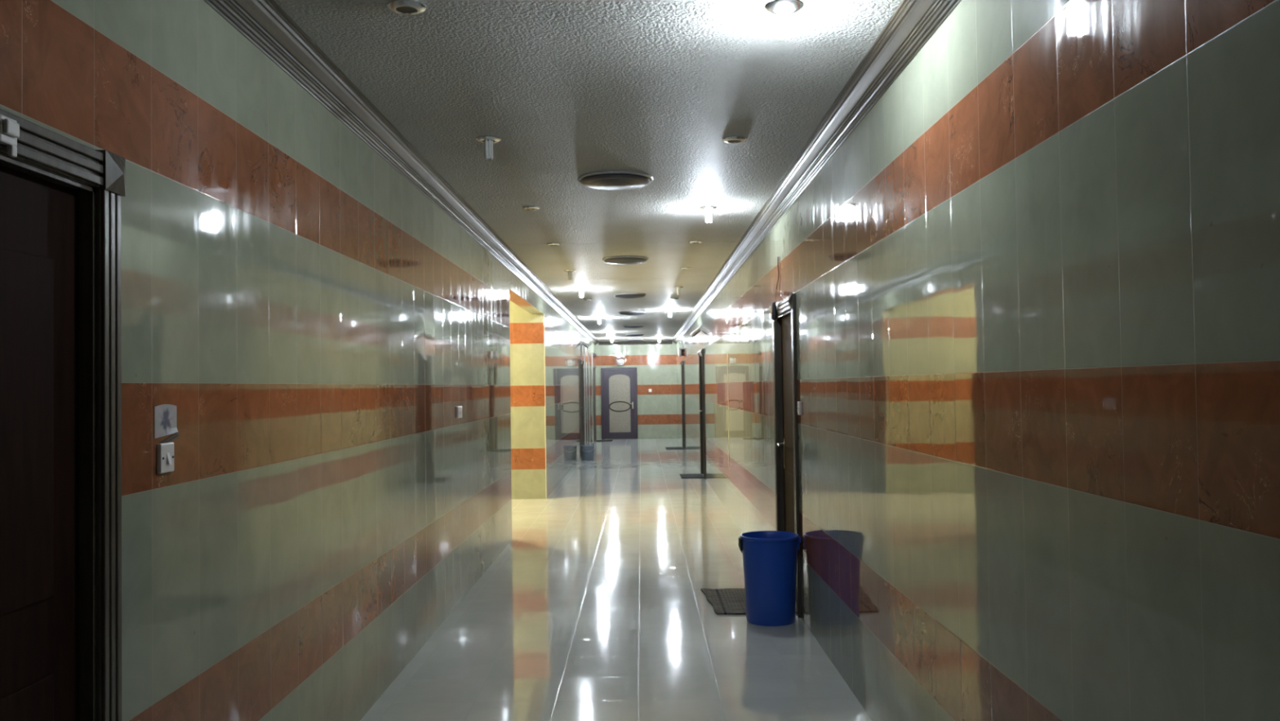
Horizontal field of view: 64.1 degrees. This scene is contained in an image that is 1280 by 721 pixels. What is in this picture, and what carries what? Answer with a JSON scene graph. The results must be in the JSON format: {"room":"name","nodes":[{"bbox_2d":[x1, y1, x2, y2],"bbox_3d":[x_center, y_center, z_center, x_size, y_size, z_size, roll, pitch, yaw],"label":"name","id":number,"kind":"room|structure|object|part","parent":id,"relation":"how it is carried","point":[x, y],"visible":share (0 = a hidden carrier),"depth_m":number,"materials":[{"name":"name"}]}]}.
{"room":"building corridor","nodes":[
{"label":"building corridor","id":0,"kind":"room"},
{"bbox_2d":[0,0,596,720],"bbox_3d":[-1.435,0.474,13.694,0.180,2.929,33.800,-1,-1,0],"label":"wall","id":1,"kind":"structure","parent":0,"point":[316,327],"depth_m":3.81,"materials":[{"name":"tile"}]},
{"bbox_2d":[0,108,125,720],"bbox_3d":[-1.381,0.553,2.046,0.146,2.191,1.191,-1,-1,0],"label":"door","id":2,"kind":"structure","parent":1,"relation":"in","point":[47,219],"depth_m":2.44,"materials":[{"name":"brown wood"}]},
{"bbox_2d":[0,114,19,157],"bbox_3d":[-1.335,-0.474,2.159,0.026,0.080,0.060,-1,-1,0],"label":"door closer","id":3,"kind":"object","parent":2,"relation":"attached to","point":[9,127],"visible":1,"depth_m":2.16,"materials":[{"name":"white metal"}]},
{"bbox_3d":[-1.409,0.604,2.045,0.040,2.075,0.971,-1,-1,0],"label":"panel","id":4,"kind":"part","parent":2,"relation":"part of","materials":[{"name":"brown wood"}]},
{"bbox_3d":[-1.343,0.614,2.588,0.021,2.095,0.092,-1,-1,0],"label":"casing","id":5,"kind":"part","parent":2,"relation":"part of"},
{"bbox_2d":[156,442,173,473],"bbox_3d":[-1.347,0.277,2.911,0.022,0.084,0.084,-1,-1,0],"label":"light switch","id":6,"kind":"object","parent":1,"relation":"attached to","point":[165,451],"visible":1,"depth_m":2.89,"materials":[{"name":"white plastic"}]},
{"bbox_2d":[154,404,178,443],"bbox_3d":[-1.355,0.183,2.934,0.007,0.115,0.146,-1,-1,0],"label":"sticker","id":7,"kind":"object","parent":1,"relation":"attached to","point":[165,415],"visible":1,"depth_m":2.92,"materials":[{"name":"white paper"}]},
{"bbox_2d":[204,0,598,344],"bbox_3d":[-1.308,-0.934,13.729,0.112,0.115,33.800,-1,-1,0],"label":"trim","id":8,"kind":"structure","parent":1,"relation":"attached to","point":[264,24],"depth_m":4.72,"materials":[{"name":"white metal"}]},
{"bbox_2d":[456,405,462,417],"bbox_3d":[-1.341,0.384,7.614,0.022,0.088,0.170,-1,-1,0],"label":"light switch","id":9,"kind":"object","parent":1,"relation":"attached to","point":[459,409],"visible":1,"depth_m":7.57,"materials":[{"name":"white plastic"}]},
{"bbox_2d":[543,314,546,498],"bbox_3d":[-1.343,0.649,14.488,0.008,2.615,0.008,-1,-1,0],"label":"trim","id":10,"kind":"structure","parent":1,"relation":"attached to","point":[544,314],"depth_m":14.49,"materials":[{"name":"tile"}]},
{"bbox_2d":[579,359,584,457],"bbox_3d":[-1.355,1.077,23.182,0.146,2.191,1.096,-1,-1,0],"label":"door","id":11,"kind":"structure","parent":1,"relation":"in","point":[581,362],"depth_m":23.61,"materials":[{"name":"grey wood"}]},
{"bbox_3d":[-1.317,1.113,22.685,0.021,2.095,0.092,-1,-1,0],"label":"casing","id":12,"kind":"part","parent":11,"relation":"part of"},
{"bbox_3d":[-1.316,1.137,23.677,0.021,2.095,0.092,-1,-1,0],"label":"casing","id":13,"kind":"part","parent":11,"relation":"part of","materials":[{"name":"grey metal"}]},
{"bbox_2d":[581,339,589,348],"bbox_3d":[-1.255,-0.371,23.418,0.189,0.204,0.100,-1,-1,0],"label":"wall light","id":14,"kind":"object","parent":1,"relation":"attached to","point":[583,343],"visible":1,"depth_m":23.40,"materials":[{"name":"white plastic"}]},
{"bbox_2d":[592,364,596,442],"bbox_3d":[-1.347,1.235,29.530,0.146,2.191,1.096,-1,-1,0],"label":"door","id":15,"kind":"structure","parent":1,"relation":"in","point":[593,366],"depth_m":29.96,"materials":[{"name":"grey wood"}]},
{"bbox_3d":[-1.309,1.270,29.033,0.021,2.095,0.092,-1,-1,0],"label":"casing","id":16,"kind":"part","parent":15,"relation":"part of","materials":[{"name":"grey metal"}]},
{"bbox_3d":[-1.308,1.294,30.025,0.021,2.095,0.092,-1,-1,0],"label":"casing","id":17,"kind":"part","parent":15,"relation":"part of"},
{"bbox_2d":[509,300,533,499],"bbox_3d":[-5.251,0.550,14.588,7.456,2.929,0.180,-1,-1,0],"label":"wall","id":18,"kind":"structure","parent":0,"point":[520,320],"depth_m":14.49,"materials":[{"name":"tile"}]},
{"bbox_2d":[274,0,902,341],"bbox_3d":[-3.974,-1.024,13.735,10.416,0.140,34.160,-1,-1,0],"label":"ceiling","id":19,"kind":"structure","parent":0,"point":[569,90],"depth_m":4.95,"materials":[{"name":"white paint"}]},
{"bbox_2d":[386,0,426,15],"bbox_3d":[-0.822,-1.242,3.603,0.134,0.016,0.134,-1,-1,0],"label":"recessed light","id":20,"kind":"object","parent":19,"relation":"in","point":[407,7],"visible":1,"depth_m":3.58,"materials":[{"name":"silver metal"}]},
{"bbox_2d":[395,6,417,13],"bbox_3d":[-0.822,-1.243,3.603,0.076,0.012,0.076,-1,-1,0],"label":"socket","id":21,"kind":"object","parent":20,"relation":"attached to","point":[398,9],"depth_m":3.61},
{"bbox_2d":[475,135,501,159],"bbox_3d":[-0.819,-1.143,5.531,0.134,0.118,0.134,-1,-1,0],"label":"recessed light","id":22,"kind":"object","parent":19,"relation":"in","point":[488,140],"visible":1,"depth_m":5.51,"materials":[{"name":"silver metal"}]},
{"bbox_2d":[521,205,539,210],"bbox_3d":[-0.817,-1.141,7.662,0.134,0.016,0.134,-1,-1,0],"label":"recessed light","id":23,"kind":"object","parent":19,"relation":"in","point":[525,207],"visible":1,"depth_m":7.62,"materials":[{"name":"silver metal"}]},
{"bbox_2d":[546,242,560,245],"bbox_3d":[-0.815,-1.093,9.631,0.134,0.016,0.134,-1,-1,0],"label":"recessed light","id":24,"kind":"object","parent":19,"relation":"in","point":[548,243],"visible":1,"depth_m":9.59,"materials":[{"name":"silver metal"}]},
{"bbox_2d":[564,269,575,279],"bbox_3d":[-0.811,-0.987,11.829,0.134,0.118,0.134,-1,-1,0],"label":"recessed light","id":25,"kind":"object","parent":19,"relation":"in","point":[570,271],"visible":1,"depth_m":11.81,"materials":[{"name":"silver metal"}]},
{"bbox_2d":[576,288,586,297],"bbox_3d":[-0.808,-0.930,14.128,0.134,0.118,0.134,-1,-1,0],"label":"recessed light","id":26,"kind":"object","parent":19,"relation":"in","point":[580,290],"visible":1,"depth_m":14.11,"materials":[{"name":"silver metal"}]},
{"bbox_2d":[577,169,653,190],"bbox_3d":[-0.160,-1.156,6.631,0.492,0.056,0.492,-1,-1,0],"label":"ceiling vent","id":27,"kind":"object","parent":19,"relation":"in","point":[611,180],"visible":1,"depth_m":6.51,"materials":[{"name":"silver plastic"}]},
{"bbox_2d":[602,255,648,264],"bbox_3d":[-0.155,-1.052,10.830,0.492,0.056,0.492,-1,-1,0],"label":"ceiling vent","id":28,"kind":"object","parent":19,"relation":"in","point":[618,260],"visible":1,"depth_m":10.69,"materials":[{"name":"grey metal"}]},
{"bbox_2d":[613,293,646,298],"bbox_3d":[-0.149,-0.947,15.078,0.492,0.056,0.492,-1,-1,0],"label":"ceiling vent","id":29,"kind":"object","parent":19,"relation":"in","point":[626,295],"visible":1,"depth_m":14.94,"materials":[{"name":"grey metal"}]},
{"bbox_2d":[618,311,645,315],"bbox_3d":[-0.145,-0.856,18.727,0.492,0.056,0.492,-1,-1,0],"label":"ceiling vent","id":30,"kind":"object","parent":19,"relation":"in","point":[625,313],"visible":1,"depth_m":18.57,"materials":[{"name":"grey metal"}]},
{"bbox_2d":[622,324,644,328],"bbox_3d":[-0.140,-0.752,22.926,0.492,0.056,0.492,-1,-1,0],"label":"ceiling vent","id":31,"kind":"object","parent":19,"relation":"in","point":[625,326],"visible":1,"depth_m":22.76,"materials":[{"name":"grey metal"}]},
{"bbox_2d":[625,333,644,336],"bbox_3d":[-0.135,-0.658,26.725,0.492,0.056,0.492,-1,-1,0],"label":"ceiling vent","id":32,"kind":"object","parent":19,"relation":"in","point":[628,335],"visible":1,"depth_m":26.56,"materials":[{"name":"grey metal"}]},
{"bbox_2d":[627,338,644,341],"bbox_3d":[-0.131,-0.586,29.624,0.492,0.056,0.492,-1,-1,0],"label":"ceiling vent","id":33,"kind":"object","parent":19,"relation":"in","point":[629,340],"visible":1,"depth_m":29.45,"materials":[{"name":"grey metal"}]},
{"bbox_2d":[666,309,673,316],"bbox_3d":[0.535,-0.845,18.326,0.134,0.118,0.134,-1,-1,0],"label":"recessed light","id":34,"kind":"object","parent":19,"relation":"in","point":[668,310],"visible":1,"depth_m":18.30,"materials":[{"name":"silver metal"}]},
{"bbox_2d":[673,285,683,295],"bbox_3d":[0.529,-0.952,13.997,0.134,0.118,0.134,-1,-1,0],"label":"recessed light","id":35,"kind":"object","parent":19,"relation":"in","point":[677,286],"visible":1,"depth_m":13.98,"materials":[{"name":"silver metal"}]},
{"bbox_2d":[680,266,691,269],"bbox_3d":[0.526,-1.058,11.769,0.134,0.016,0.134,-1,-1,0],"label":"recessed light","id":36,"kind":"object","parent":19,"relation":"in","point":[682,268],"visible":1,"depth_m":11.72,"materials":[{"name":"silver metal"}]},
{"bbox_2d":[688,240,702,243],"bbox_3d":[0.523,-1.112,9.610,0.134,0.016,0.134,-1,-1,0],"label":"recessed light","id":37,"kind":"object","parent":19,"relation":"in","point":[693,241],"visible":1,"depth_m":9.56,"materials":[{"name":"silver metal"}]},
{"bbox_2d":[699,204,717,222],"bbox_3d":[0.522,-1.107,7.759,0.134,0.118,0.134,-1,-1,0],"label":"recessed light","id":38,"kind":"object","parent":19,"relation":"in","point":[709,207],"visible":1,"depth_m":7.74,"materials":[{"name":"silver metal"}]},
{"bbox_2d":[722,135,746,142],"bbox_3d":[0.518,-1.211,5.611,0.134,0.016,0.134,-1,-1,0],"label":"recessed light","id":39,"kind":"object","parent":19,"relation":"in","point":[731,139],"visible":1,"depth_m":5.58,"materials":[{"name":"silver metal"}]},
{"bbox_2d":[728,139,740,142],"bbox_3d":[0.518,-1.212,5.611,0.076,0.012,0.076,-1,-1,0],"label":"socket","id":40,"kind":"object","parent":39,"relation":"attached to","point":[729,140],"depth_m":5.62,"materials":[{"name":"grey metal"}]},
{"bbox_2d":[765,0,803,39],"bbox_3d":[0.516,-1.208,3.650,0.134,0.118,0.134,-1,-1,0],"label":"recessed light","id":41,"kind":"object","parent":19,"relation":"in","point":[780,7],"visible":1,"depth_m":3.63,"materials":[{"name":"silver metal"}]},
{"bbox_2d":[774,5,794,12],"bbox_3d":[0.516,-1.261,3.652,0.076,0.012,0.076,-1,-1,0],"label":"bulb","id":42,"kind":"object","parent":41,"relation":"attached to","point":[777,8],"depth_m":3.63,"materials":[{"name":"white glass"}]},
{"bbox_2d":[360,438,871,720],"bbox_3d":[-3.931,2.033,13.659,10.416,0.120,34.160,-1,-1,0],"label":"floor","id":43,"kind":"structure","parent":0,"point":[595,607],"depth_m":6.63,"materials":[{"name":"tile"}]},
{"bbox_2d":[583,346,586,444],"bbox_3d":[-1.295,0.882,23.987,0.042,2.620,0.042,-1,-1,0],"label":"upright pole","id":44,"kind":"object","parent":43,"relation":"on","point":[584,346],"visible":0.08,"depth_m":23.98,"materials":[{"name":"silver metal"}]},
{"bbox_2d":[580,444,594,460],"bbox_3d":[-1.127,1.987,22.006,0.308,0.308,0.309,-1,-1,0],"label":"bucket","id":45,"kind":"object","parent":43,"relation":"on","point":[587,451],"visible":1,"depth_m":21.89,"materials":[{"name":"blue plastic"}]},
{"bbox_2d":[588,362,590,444],"bbox_3d":[-1.294,1.147,26.181,0.042,2.200,0.042,-1,-1,0],"label":"upright pole","id":46,"kind":"object","parent":43,"relation":"on","point":[588,362],"visible":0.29,"depth_m":26.17,"materials":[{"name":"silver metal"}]},
{"bbox_2d":[591,353,594,444],"bbox_3d":[-1.279,1.051,27.584,0.042,2.460,0.042,-1,-1,0],"label":"upright pole","id":47,"kind":"object","parent":43,"relation":"on","point":[592,353],"visible":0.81,"depth_m":27.57,"materials":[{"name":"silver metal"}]},
{"bbox_2d":[595,440,612,441],"bbox_3d":[-1.035,2.319,29.528,0.482,0.013,0.762,-1,-1,0],"label":"doormat","id":48,"kind":"object","parent":43,"relation":"on","point":[597,440],"visible":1,"depth_m":29.22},
{"bbox_2d":[665,446,684,448],"bbox_3d":[0.872,2.196,25.652,0.447,0.013,0.812,-1,-1,0],"label":"doormat","id":49,"kind":"object","parent":43,"relation":"on","point":[667,447],"visible":1,"depth_m":25.65,"materials":[{"name":"grey rubber"}]},
{"bbox_2d":[679,473,703,478],"bbox_3d":[0.892,1.998,17.680,0.387,0.013,0.762,-1,-1,0],"label":"doormat","id":50,"kind":"object","parent":43,"relation":"on","point":[687,475],"visible":1,"depth_m":17.58,"materials":[{"name":"grey rubber"}]},
{"bbox_2d":[700,588,746,614],"bbox_3d":[0.781,1.746,7.438,0.630,0.013,0.852,-1,-1,0],"label":"doormat","id":51,"kind":"object","parent":43,"relation":"on","point":[723,601],"visible":0.48,"depth_m":7.43,"materials":[{"name":"grey rubber"}]},
{"bbox_2d":[737,530,800,626],"bbox_3d":[0.869,1.450,6.829,0.415,0.572,0.400,-1,-1,0],"label":"trash can","id":52,"kind":"object","parent":43,"relation":"on","point":[769,557],"visible":1,"depth_m":6.68,"materials":[{"name":"blue plastic"}]},
{"bbox_2d":[595,341,677,439],"bbox_3d":[-0.114,0.877,30.678,2.780,2.929,0.180,-1,-1,0],"label":"wall","id":53,"kind":"structure","parent":0,"point":[655,364],"depth_m":30.60,"materials":[{"name":"tile"}]},
{"bbox_2d":[600,367,637,439],"bbox_3d":[-0.619,1.280,30.534,1.080,2.130,0.089,-1,-1,0],"label":"door","id":54,"kind":"structure","parent":53,"relation":"in","point":[619,389],"depth_m":30.55,"materials":[{"name":"grey glass"}]},
{"bbox_3d":[-0.604,1.280,30.563,0.630,1.730,0.006,-1,-1,0],"label":"glass panel","id":55,"kind":"part","parent":54,"relation":"part of","materials":[{"name":"white glass"}]},
{"bbox_2d":[614,356,626,364],"bbox_3d":[-0.582,0.017,30.494,0.355,0.251,0.231,-1,-1,0],"label":"wall lantern","id":56,"kind":"object","parent":53,"relation":"attached to","point":[620,361],"visible":1,"depth_m":30.43,"materials":[{"name":"white glass"}]},
{"bbox_2d":[598,340,672,345],"bbox_3d":[-0.133,-0.533,30.567,2.200,0.115,0.112,-1,-1,0],"label":"trim","id":57,"kind":"structure","parent":53,"relation":"attached to","point":[619,342],"depth_m":30.56,"materials":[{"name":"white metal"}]},
{"bbox_2d":[675,0,1279,720],"bbox_3d":[1.165,0.437,13.692,0.180,2.929,33.800,-1,-1,0],"label":"wall","id":58,"kind":"structure","parent":0,"point":[1036,285],"depth_m":2.72,"materials":[{"name":"tile"}]},
{"bbox_2d":[677,346,683,356],"bbox_3d":[1.012,-0.351,25.615,0.125,0.524,0.224,-1,-1,0],"label":"wall light","id":59,"kind":"object","parent":58,"relation":"attached to","point":[680,352],"visible":1,"depth_m":25.54,"materials":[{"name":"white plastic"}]},
{"bbox_3d":[0.992,-0.200,25.612,0.080,0.224,0.224,-1,-1,0],"label":"lamp shade","id":60,"kind":"part","parent":59,"relation":"part of","materials":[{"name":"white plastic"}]},
{"bbox_2d":[680,360,684,448],"bbox_3d":[1.122,1.106,25.729,0.146,2.191,1.096,-1,-1,0],"label":"door","id":61,"kind":"structure","parent":58,"relation":"in","point":[682,362],"depth_m":26.16,"materials":[{"name":"brown wood"}]},
{"bbox_3d":[1.086,1.167,26.224,0.021,2.095,0.092,-1,-1,0],"label":"casing","id":62,"kind":"part","parent":61,"relation":"part of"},
{"bbox_3d":[1.085,1.142,25.232,0.021,2.095,0.092,-1,-1,0],"label":"casing","id":63,"kind":"part","parent":61,"relation":"part of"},
{"bbox_2d":[690,325,701,337],"bbox_3d":[0.973,-0.502,17.817,0.189,0.204,0.100,-1,-1,0],"label":"wall light","id":64,"kind":"object","parent":58,"relation":"attached to","point":[698,330],"visible":1,"depth_m":17.79,"materials":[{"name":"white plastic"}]},
{"bbox_2d":[697,348,705,479],"bbox_3d":[1.112,0.908,17.742,0.146,2.191,1.076,-1,-1,0],"label":"door","id":65,"kind":"structure","parent":58,"relation":"in","point":[700,353],"depth_m":18.16,"materials":[{"name":"brown wood"}]},
{"bbox_3d":[1.076,0.968,18.226,0.021,2.095,0.092,-1,-1,0],"label":"casing","id":66,"kind":"part","parent":65,"relation":"part of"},
{"bbox_3d":[1.075,0.944,17.255,0.021,2.095,0.092,-1,-1,0],"label":"casing","id":67,"kind":"part","parent":65,"relation":"part of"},
{"bbox_2d":[727,365,729,469],"bbox_3d":[1.074,0.622,12.440,0.004,1.400,0.012,-1,-1,0],"label":"trim","id":68,"kind":"structure","parent":58,"relation":"attached to","point":[727,366],"depth_m":12.43,"materials":[{"name":"tile"}]},
{"bbox_2d":[769,256,778,319],"bbox_3d":[1.022,-0.543,7.768,0.064,0.480,0.114,-1,-1,0],"label":"hanging cable","id":69,"kind":"object","parent":58,"relation":"hanging from","point":[773,315],"visible":1,"depth_m":7.72,"materials":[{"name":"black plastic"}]},
{"bbox_2d":[769,293,801,617],"bbox_3d":[1.099,0.653,7.460,0.146,2.191,1.106,-1,-1,0],"label":"door","id":70,"kind":"structure","parent":58,"relation":"in","point":[784,328],"depth_m":7.64,"materials":[{"name":"brown wood"}]},
{"bbox_3d":[1.063,0.714,7.959,0.021,2.095,0.092,-1,-1,0],"label":"casing","id":71,"kind":"part","parent":70,"relation":"part of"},
{"bbox_3d":[1.105,0.712,7.823,0.007,0.230,0.040,-1,-1,0],"label":"handle plate","id":72,"kind":"part","parent":70,"relation":"part of","materials":[{"name":"metal"}]},
{"bbox_3d":[1.128,0.703,7.458,0.040,2.075,0.886,-1,-1,0],"label":"panel","id":73,"kind":"part","parent":70,"relation":"part of","materials":[{"name":"brown wood"}]},
{"bbox_3d":[1.062,0.689,6.958,0.021,2.095,0.092,-1,-1,0],"label":"casing","id":74,"kind":"part","parent":70,"relation":"part of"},
{"bbox_2d":[797,401,801,414],"bbox_3d":[1.056,0.317,6.793,0.022,0.088,0.090,-1,-1,0],"label":"light switch","id":75,"kind":"object","parent":58,"relation":"attached to","point":[799,403],"visible":1,"depth_m":6.75,"materials":[{"name":"white plastic"}]},
{"bbox_2d":[672,0,961,343],"bbox_3d":[0.999,-0.967,13.727,0.112,0.115,33.800,-1,-1,0],"label":"trim","id":76,"kind":"structure","parent":58,"relation":"attached to","point":[913,24],"depth_m":4.84,"materials":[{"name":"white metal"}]}
]}

